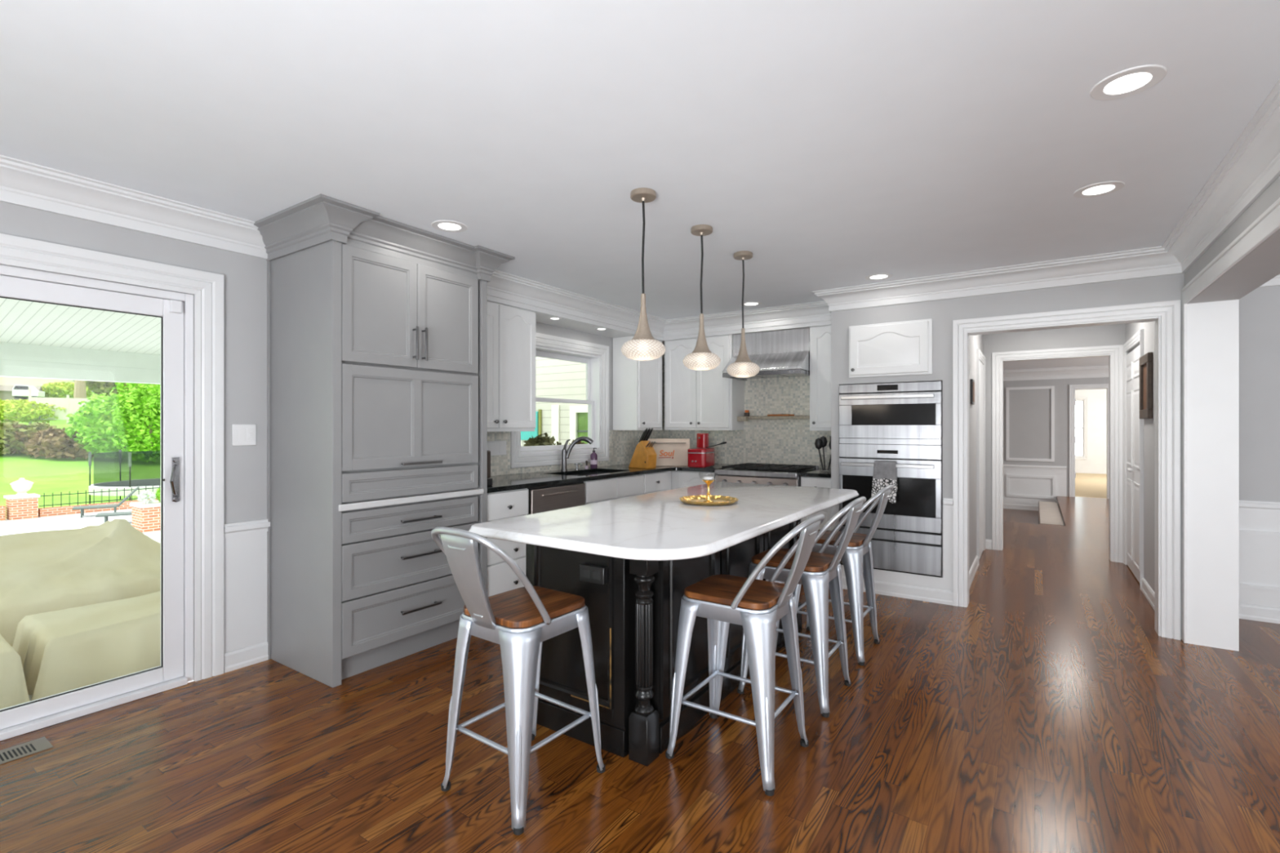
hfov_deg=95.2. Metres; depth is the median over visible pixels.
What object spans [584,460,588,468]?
scrub brush
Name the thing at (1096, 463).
wall
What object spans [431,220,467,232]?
recessed light
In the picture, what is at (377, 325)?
pantry cabinet
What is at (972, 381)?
picture frame
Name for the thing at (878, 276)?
recessed light
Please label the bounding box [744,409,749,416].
spice jar
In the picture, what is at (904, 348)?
upper cabinet
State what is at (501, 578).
base cabinet
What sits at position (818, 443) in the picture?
bowl
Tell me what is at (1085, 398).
trim
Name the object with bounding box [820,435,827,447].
bowl
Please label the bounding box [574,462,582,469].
soap dispenser
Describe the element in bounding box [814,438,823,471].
spoon
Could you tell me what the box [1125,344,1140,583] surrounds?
door
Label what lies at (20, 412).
tree
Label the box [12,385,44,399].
parked car
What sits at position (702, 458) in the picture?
toaster
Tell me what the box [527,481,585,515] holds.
dishwasher
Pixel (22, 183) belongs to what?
crown molding
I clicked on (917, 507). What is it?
wall oven
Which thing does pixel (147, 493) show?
potted flower
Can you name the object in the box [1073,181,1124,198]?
recessed light
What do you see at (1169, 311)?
door frame
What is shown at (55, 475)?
lawn
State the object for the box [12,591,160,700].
outdoor sofa
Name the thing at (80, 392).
bare trunk
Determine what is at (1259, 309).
wall
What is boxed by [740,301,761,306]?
recessed light
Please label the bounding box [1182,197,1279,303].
trim
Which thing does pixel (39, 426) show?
shrub
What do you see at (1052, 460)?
trim
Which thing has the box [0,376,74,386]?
house
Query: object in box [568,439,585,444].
succulent plant
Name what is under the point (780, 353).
range hood
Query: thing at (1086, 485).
floor
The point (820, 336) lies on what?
upper cabinet
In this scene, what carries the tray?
on the kitchen island
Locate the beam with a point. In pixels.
(16, 360)
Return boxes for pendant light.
[621,187,665,360]
[682,224,720,370]
[726,250,759,377]
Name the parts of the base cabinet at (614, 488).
door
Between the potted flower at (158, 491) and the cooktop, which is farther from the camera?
the potted flower at (158, 491)
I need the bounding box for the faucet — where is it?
[560,436,593,471]
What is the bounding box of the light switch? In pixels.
[232,424,256,445]
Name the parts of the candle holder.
stem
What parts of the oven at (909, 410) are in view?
handle, control panel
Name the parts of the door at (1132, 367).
raised panel, raised panel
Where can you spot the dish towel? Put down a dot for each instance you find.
(885, 473)
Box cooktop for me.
[723,467,817,473]
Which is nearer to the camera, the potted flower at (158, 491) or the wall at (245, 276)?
the wall at (245, 276)
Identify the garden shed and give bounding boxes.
[0,384,42,400]
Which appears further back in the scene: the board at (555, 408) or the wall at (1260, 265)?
the board at (555, 408)
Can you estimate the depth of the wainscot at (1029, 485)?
11.15 m
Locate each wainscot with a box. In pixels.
[223,519,270,653]
[840,497,953,591]
[1003,464,1066,505]
[1239,500,1279,608]
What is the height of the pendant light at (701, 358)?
0.780 m
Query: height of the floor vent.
0.004 m
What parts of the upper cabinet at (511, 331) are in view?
door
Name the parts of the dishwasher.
handle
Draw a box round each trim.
[1005,386,1054,462]
[1075,396,1088,459]
[1181,291,1186,643]
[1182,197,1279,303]
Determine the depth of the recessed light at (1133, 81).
1.85 m
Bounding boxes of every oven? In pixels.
[839,381,942,444]
[839,443,942,533]
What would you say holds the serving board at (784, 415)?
on the wall shelf
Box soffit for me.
[487,295,831,345]
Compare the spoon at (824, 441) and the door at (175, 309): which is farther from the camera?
the spoon at (824, 441)
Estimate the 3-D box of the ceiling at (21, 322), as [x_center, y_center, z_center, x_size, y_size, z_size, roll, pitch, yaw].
[-6.330,-1.405,2.400,5.721,0.955,12.900,0,0,34]
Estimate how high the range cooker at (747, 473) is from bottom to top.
0.932 m
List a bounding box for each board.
[551,404,559,444]
[767,413,794,416]
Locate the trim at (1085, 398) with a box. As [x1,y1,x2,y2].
[1075,396,1088,459]
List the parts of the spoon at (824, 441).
handle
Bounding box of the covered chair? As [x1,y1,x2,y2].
[0,633,29,709]
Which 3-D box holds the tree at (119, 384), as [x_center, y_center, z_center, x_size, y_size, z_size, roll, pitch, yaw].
[-46.827,-3.547,57.482,7.637,9.440,7.806,0,0,34]
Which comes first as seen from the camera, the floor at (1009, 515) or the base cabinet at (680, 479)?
the base cabinet at (680, 479)
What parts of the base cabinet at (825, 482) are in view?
drawer, door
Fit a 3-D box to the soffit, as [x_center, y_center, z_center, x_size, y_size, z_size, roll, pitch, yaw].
[0.220,-0.995,4.735,2.187,0.190,3.003,0,0,34]
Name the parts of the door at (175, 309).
handle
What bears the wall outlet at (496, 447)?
attached to the wall at (245, 276)
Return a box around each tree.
[0,398,65,422]
[41,381,93,398]
[63,391,160,458]
[84,380,137,396]
[105,383,160,462]
[111,382,160,403]
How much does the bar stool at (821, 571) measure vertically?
0.969 m
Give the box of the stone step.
[1038,501,1063,525]
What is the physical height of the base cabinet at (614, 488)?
0.873 m
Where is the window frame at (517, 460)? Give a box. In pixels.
[510,332,608,468]
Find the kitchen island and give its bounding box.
[468,481,858,766]
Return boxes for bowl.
[814,438,822,449]
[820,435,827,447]
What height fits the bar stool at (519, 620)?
0.969 m
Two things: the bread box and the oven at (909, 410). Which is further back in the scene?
the bread box
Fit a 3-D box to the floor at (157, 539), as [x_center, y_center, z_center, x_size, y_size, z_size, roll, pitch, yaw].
[-5.283,1.580,4.167,5.980,0.200,17.000,0,0,34]
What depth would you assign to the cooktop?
5.26 m
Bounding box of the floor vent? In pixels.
[0,736,53,764]
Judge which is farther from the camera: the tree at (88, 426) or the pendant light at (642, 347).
the tree at (88, 426)
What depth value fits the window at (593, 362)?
5.74 m
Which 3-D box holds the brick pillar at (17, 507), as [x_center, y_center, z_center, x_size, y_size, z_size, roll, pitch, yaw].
[-18.481,2.400,17.486,0.660,0.700,0.660,0,0,34]
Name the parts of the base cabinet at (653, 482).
drawer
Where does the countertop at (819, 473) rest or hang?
on the base cabinet at (825, 482)
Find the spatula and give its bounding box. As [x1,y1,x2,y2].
[706,441,726,448]
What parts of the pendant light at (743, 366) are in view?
lamp shade, cord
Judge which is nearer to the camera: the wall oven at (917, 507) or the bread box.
the wall oven at (917, 507)
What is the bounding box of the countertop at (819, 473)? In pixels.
[798,468,831,478]
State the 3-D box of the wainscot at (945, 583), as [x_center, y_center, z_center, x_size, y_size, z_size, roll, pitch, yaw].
[1.914,0.863,4.498,0.883,0.675,0.022,0,0,34]
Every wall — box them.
[0,201,625,679]
[0,498,157,520]
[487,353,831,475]
[520,356,587,446]
[831,273,1184,639]
[970,334,983,566]
[983,324,1125,549]
[1003,377,1108,498]
[1075,388,1106,474]
[1125,175,1279,591]
[1239,284,1279,502]
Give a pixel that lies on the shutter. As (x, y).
(538, 429)
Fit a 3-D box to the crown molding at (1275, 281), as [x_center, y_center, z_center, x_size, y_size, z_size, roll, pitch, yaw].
[5.394,-1.012,3.007,3.620,0.155,0.120,0,0,34]
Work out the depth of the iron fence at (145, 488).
18.66 m
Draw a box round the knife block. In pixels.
[628,427,657,468]
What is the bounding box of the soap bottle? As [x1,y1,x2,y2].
[590,448,597,467]
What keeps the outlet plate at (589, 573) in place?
attached to the kitchen island
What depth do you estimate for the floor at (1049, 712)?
2.29 m
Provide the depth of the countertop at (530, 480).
4.69 m
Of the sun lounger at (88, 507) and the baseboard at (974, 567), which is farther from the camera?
the sun lounger at (88, 507)
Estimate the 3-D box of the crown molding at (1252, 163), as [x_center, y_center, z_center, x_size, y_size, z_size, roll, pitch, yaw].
[0.771,-1.012,3.352,3.986,0.155,4.020,0,0,34]
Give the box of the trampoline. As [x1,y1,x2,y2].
[88,449,160,503]
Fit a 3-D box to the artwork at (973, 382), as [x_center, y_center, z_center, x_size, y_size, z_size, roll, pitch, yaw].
[2.853,-0.295,4.999,0.002,0.170,0.160,0,0,34]
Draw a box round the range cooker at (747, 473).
[714,462,818,534]
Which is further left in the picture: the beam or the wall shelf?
the beam
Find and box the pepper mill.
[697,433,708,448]
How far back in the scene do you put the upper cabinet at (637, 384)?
5.87 m
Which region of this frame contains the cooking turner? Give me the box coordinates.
[827,435,831,471]
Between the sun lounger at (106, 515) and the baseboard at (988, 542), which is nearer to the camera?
the baseboard at (988, 542)
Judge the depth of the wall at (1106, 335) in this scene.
6.03 m
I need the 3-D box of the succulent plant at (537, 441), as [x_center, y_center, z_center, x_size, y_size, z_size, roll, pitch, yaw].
[-1.107,0.270,6.617,0.432,0.404,0.560,0,0,34]
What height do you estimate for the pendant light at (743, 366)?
0.780 m
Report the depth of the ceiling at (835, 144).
2.06 m
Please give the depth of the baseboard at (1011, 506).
11.25 m
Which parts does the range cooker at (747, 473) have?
control panel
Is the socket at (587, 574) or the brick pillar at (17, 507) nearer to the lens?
the socket at (587, 574)
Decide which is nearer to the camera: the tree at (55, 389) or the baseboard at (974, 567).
the baseboard at (974, 567)
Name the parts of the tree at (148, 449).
stem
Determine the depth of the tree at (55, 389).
75.06 m
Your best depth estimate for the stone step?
8.90 m
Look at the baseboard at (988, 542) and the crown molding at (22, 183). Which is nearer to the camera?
the crown molding at (22, 183)
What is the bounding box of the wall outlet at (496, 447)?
[487,440,506,455]
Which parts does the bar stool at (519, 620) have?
leg, leg, seat frame, seat, leg, leg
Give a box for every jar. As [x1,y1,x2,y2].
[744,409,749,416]
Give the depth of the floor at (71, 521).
16.55 m
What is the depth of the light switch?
3.17 m
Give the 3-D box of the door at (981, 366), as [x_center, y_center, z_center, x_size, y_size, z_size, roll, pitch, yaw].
[3.400,0.323,5.831,0.013,1.935,0.720,0,0,34]
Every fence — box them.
[28,386,104,424]
[39,484,159,507]
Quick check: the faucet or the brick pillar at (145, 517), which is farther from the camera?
the brick pillar at (145, 517)
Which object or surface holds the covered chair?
on the floor at (157, 539)
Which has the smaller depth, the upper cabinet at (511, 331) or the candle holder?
the candle holder
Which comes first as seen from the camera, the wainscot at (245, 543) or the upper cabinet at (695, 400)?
the wainscot at (245, 543)
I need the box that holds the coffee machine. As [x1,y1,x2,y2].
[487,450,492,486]
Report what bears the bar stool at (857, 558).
on the floor at (1049, 712)
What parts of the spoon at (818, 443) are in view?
handle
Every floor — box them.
[0,496,1279,852]
[0,509,160,537]
[28,537,160,701]
[1003,508,1039,524]
[1075,472,1106,497]
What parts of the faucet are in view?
lever, spout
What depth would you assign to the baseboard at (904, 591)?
4.41 m
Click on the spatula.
(722, 442)
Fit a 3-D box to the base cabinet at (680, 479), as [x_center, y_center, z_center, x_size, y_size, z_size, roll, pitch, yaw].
[0.425,0.864,5.995,1.092,0.873,0.665,0,0,34]
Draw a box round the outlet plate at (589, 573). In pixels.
[579,563,607,584]
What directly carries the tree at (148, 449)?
on the lawn
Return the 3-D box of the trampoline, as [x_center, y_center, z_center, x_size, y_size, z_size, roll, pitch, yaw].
[-21.430,2.190,25.989,4.488,2.260,4.488,0,0,34]
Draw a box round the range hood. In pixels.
[722,327,809,381]
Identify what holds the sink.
in the countertop at (530, 480)
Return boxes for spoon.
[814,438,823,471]
[820,435,827,470]
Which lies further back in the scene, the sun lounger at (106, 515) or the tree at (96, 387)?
the tree at (96, 387)
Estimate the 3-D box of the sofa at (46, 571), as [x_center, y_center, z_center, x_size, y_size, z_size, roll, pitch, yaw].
[-4.670,1.109,3.422,1.200,0.735,3.710,0,0,34]
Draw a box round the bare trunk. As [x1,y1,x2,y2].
[73,380,86,398]
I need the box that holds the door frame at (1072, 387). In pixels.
[1069,383,1108,498]
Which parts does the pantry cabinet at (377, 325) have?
door, panel, crown, drawer, lift door, drawer, drawer, drawer, handle, handle, handle, handle, handle, handle, panel, door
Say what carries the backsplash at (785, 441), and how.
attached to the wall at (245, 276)
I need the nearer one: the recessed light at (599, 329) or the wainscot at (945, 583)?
the wainscot at (945, 583)
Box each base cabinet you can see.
[487,488,528,596]
[583,474,643,504]
[604,471,671,494]
[671,471,715,489]
[800,476,831,530]
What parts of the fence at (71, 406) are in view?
post, panel, post, panel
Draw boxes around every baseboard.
[223,641,268,672]
[841,575,952,605]
[968,555,978,589]
[986,539,991,549]
[1003,503,1038,511]
[1141,577,1154,609]
[1239,603,1279,623]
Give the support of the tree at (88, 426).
on the lawn
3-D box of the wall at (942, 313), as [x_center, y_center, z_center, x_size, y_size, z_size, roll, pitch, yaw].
[2.777,0.105,4.465,2.350,2.390,0.890,0,0,34]
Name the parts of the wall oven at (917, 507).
handle, control panel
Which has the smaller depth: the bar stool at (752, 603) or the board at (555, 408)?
the bar stool at (752, 603)
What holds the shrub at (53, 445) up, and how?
on the lawn
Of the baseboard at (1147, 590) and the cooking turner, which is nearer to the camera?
the baseboard at (1147, 590)
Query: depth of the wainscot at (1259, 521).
3.92 m
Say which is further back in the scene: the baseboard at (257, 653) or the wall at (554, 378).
the wall at (554, 378)
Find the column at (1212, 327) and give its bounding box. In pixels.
[1186,299,1239,651]
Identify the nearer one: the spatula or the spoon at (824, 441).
the spoon at (824, 441)
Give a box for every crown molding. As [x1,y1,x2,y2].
[0,155,267,259]
[487,79,1279,337]
[1003,365,1108,381]
[1258,274,1279,287]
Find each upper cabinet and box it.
[487,301,535,431]
[613,335,662,430]
[664,334,744,430]
[809,324,831,431]
[848,318,932,377]
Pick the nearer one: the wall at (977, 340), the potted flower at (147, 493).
the wall at (977, 340)
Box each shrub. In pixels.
[0,418,31,454]
[0,422,31,454]
[6,421,61,453]
[22,426,81,457]
[36,426,105,459]
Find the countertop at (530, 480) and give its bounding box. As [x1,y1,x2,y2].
[487,463,732,493]
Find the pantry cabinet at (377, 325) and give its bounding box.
[253,194,515,687]
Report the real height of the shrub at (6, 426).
2.717 m
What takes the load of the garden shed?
on the lawn
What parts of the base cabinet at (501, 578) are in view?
drawer, drawer, drawer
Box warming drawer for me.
[839,524,942,577]
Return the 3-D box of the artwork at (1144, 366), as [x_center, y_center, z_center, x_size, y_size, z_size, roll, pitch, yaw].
[3.872,-0.302,4.463,0.011,0.345,0.300,0,0,34]
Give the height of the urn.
0.517 m
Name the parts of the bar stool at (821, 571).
leg, leg, seat, seat frame, leg, leg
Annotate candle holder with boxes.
[698,471,718,502]
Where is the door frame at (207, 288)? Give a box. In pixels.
[0,233,223,681]
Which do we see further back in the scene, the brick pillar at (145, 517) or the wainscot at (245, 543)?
the brick pillar at (145, 517)
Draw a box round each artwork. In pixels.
[973,382,974,402]
[1143,364,1146,409]
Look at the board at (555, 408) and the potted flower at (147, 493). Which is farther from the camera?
the potted flower at (147, 493)
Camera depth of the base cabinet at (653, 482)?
5.46 m
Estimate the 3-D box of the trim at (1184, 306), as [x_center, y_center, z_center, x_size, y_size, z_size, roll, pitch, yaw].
[3.291,0.237,3.537,0.014,2.125,0.075,0,0,34]
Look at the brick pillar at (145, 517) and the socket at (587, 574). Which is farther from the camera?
the brick pillar at (145, 517)
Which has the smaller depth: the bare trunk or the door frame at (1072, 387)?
the door frame at (1072, 387)
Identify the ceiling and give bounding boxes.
[0,0,1279,370]
[0,297,160,355]
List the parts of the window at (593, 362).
sash, sash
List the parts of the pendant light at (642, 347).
lamp shade, cord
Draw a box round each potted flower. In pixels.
[136,489,156,503]
[155,487,160,502]
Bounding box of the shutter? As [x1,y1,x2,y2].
[520,409,542,439]
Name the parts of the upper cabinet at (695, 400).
door, door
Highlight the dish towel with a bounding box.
[871,461,897,503]
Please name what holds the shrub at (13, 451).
on the lawn
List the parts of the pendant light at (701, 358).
lamp shade, cord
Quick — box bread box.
[648,438,689,466]
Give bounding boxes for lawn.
[0,392,160,507]
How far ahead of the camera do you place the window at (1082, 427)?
16.23 m
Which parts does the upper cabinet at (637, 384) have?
door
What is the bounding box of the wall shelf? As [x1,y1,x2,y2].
[737,415,809,421]
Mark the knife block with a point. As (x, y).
(644, 456)
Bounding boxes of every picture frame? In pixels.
[970,378,974,404]
[1139,352,1152,418]
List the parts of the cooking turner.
handle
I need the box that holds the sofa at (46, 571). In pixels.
[0,519,160,646]
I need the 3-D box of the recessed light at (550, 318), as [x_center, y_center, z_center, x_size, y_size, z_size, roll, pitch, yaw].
[-0.708,-0.898,4.869,0.110,0.004,0.110,0,0,34]
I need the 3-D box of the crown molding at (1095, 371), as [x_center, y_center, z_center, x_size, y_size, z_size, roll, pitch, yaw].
[8.063,-0.989,10.700,6.600,0.202,0.120,0,0,34]
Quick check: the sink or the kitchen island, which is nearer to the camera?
the kitchen island
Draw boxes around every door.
[0,264,193,741]
[979,360,983,558]
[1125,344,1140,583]
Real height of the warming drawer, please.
0.324 m
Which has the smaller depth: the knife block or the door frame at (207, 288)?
the door frame at (207, 288)
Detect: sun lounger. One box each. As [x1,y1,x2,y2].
[71,485,138,517]
[95,511,131,522]
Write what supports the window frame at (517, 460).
attached to the wall at (245, 276)
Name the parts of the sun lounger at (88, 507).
seat, backrest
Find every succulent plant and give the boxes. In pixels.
[523,432,561,446]
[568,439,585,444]
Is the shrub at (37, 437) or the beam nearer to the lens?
the beam
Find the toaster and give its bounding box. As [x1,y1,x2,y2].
[687,447,715,469]
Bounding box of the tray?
[679,495,738,506]
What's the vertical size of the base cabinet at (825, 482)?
0.873 m
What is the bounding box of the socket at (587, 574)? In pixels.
[582,568,600,580]
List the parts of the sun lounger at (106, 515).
seat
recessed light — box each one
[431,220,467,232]
[548,317,561,319]
[595,328,607,330]
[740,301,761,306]
[865,273,893,280]
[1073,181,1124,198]
[1089,65,1167,100]
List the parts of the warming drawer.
rail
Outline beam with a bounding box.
[0,342,160,384]
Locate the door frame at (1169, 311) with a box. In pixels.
[952,299,1180,639]
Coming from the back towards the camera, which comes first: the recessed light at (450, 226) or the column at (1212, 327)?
the column at (1212, 327)
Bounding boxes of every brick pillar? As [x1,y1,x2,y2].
[3,493,39,520]
[129,500,160,533]
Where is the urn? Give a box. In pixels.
[10,477,33,495]
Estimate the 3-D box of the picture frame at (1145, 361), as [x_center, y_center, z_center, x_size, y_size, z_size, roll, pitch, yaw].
[3.864,-0.302,4.468,0.029,0.485,0.420,0,0,34]
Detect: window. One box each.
[520,345,600,454]
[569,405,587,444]
[1075,400,1084,456]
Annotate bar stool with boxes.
[431,526,605,835]
[665,514,824,795]
[737,496,866,717]
[785,484,893,665]
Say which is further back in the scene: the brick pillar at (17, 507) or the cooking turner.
the brick pillar at (17, 507)
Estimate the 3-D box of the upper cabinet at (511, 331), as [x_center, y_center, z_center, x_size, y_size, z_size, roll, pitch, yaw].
[-1.150,-0.430,4.329,0.351,0.937,0.793,0,0,34]
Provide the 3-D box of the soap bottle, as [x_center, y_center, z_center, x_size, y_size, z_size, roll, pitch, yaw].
[-0.438,0.298,5.555,0.069,0.190,0.068,0,0,34]
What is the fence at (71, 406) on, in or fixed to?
on the lawn
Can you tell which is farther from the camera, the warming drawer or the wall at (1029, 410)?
the wall at (1029, 410)
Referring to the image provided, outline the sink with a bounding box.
[570,471,608,475]
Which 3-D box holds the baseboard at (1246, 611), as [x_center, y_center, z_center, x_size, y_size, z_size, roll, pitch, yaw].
[5.423,1.250,3.050,3.620,0.100,0.018,0,0,34]

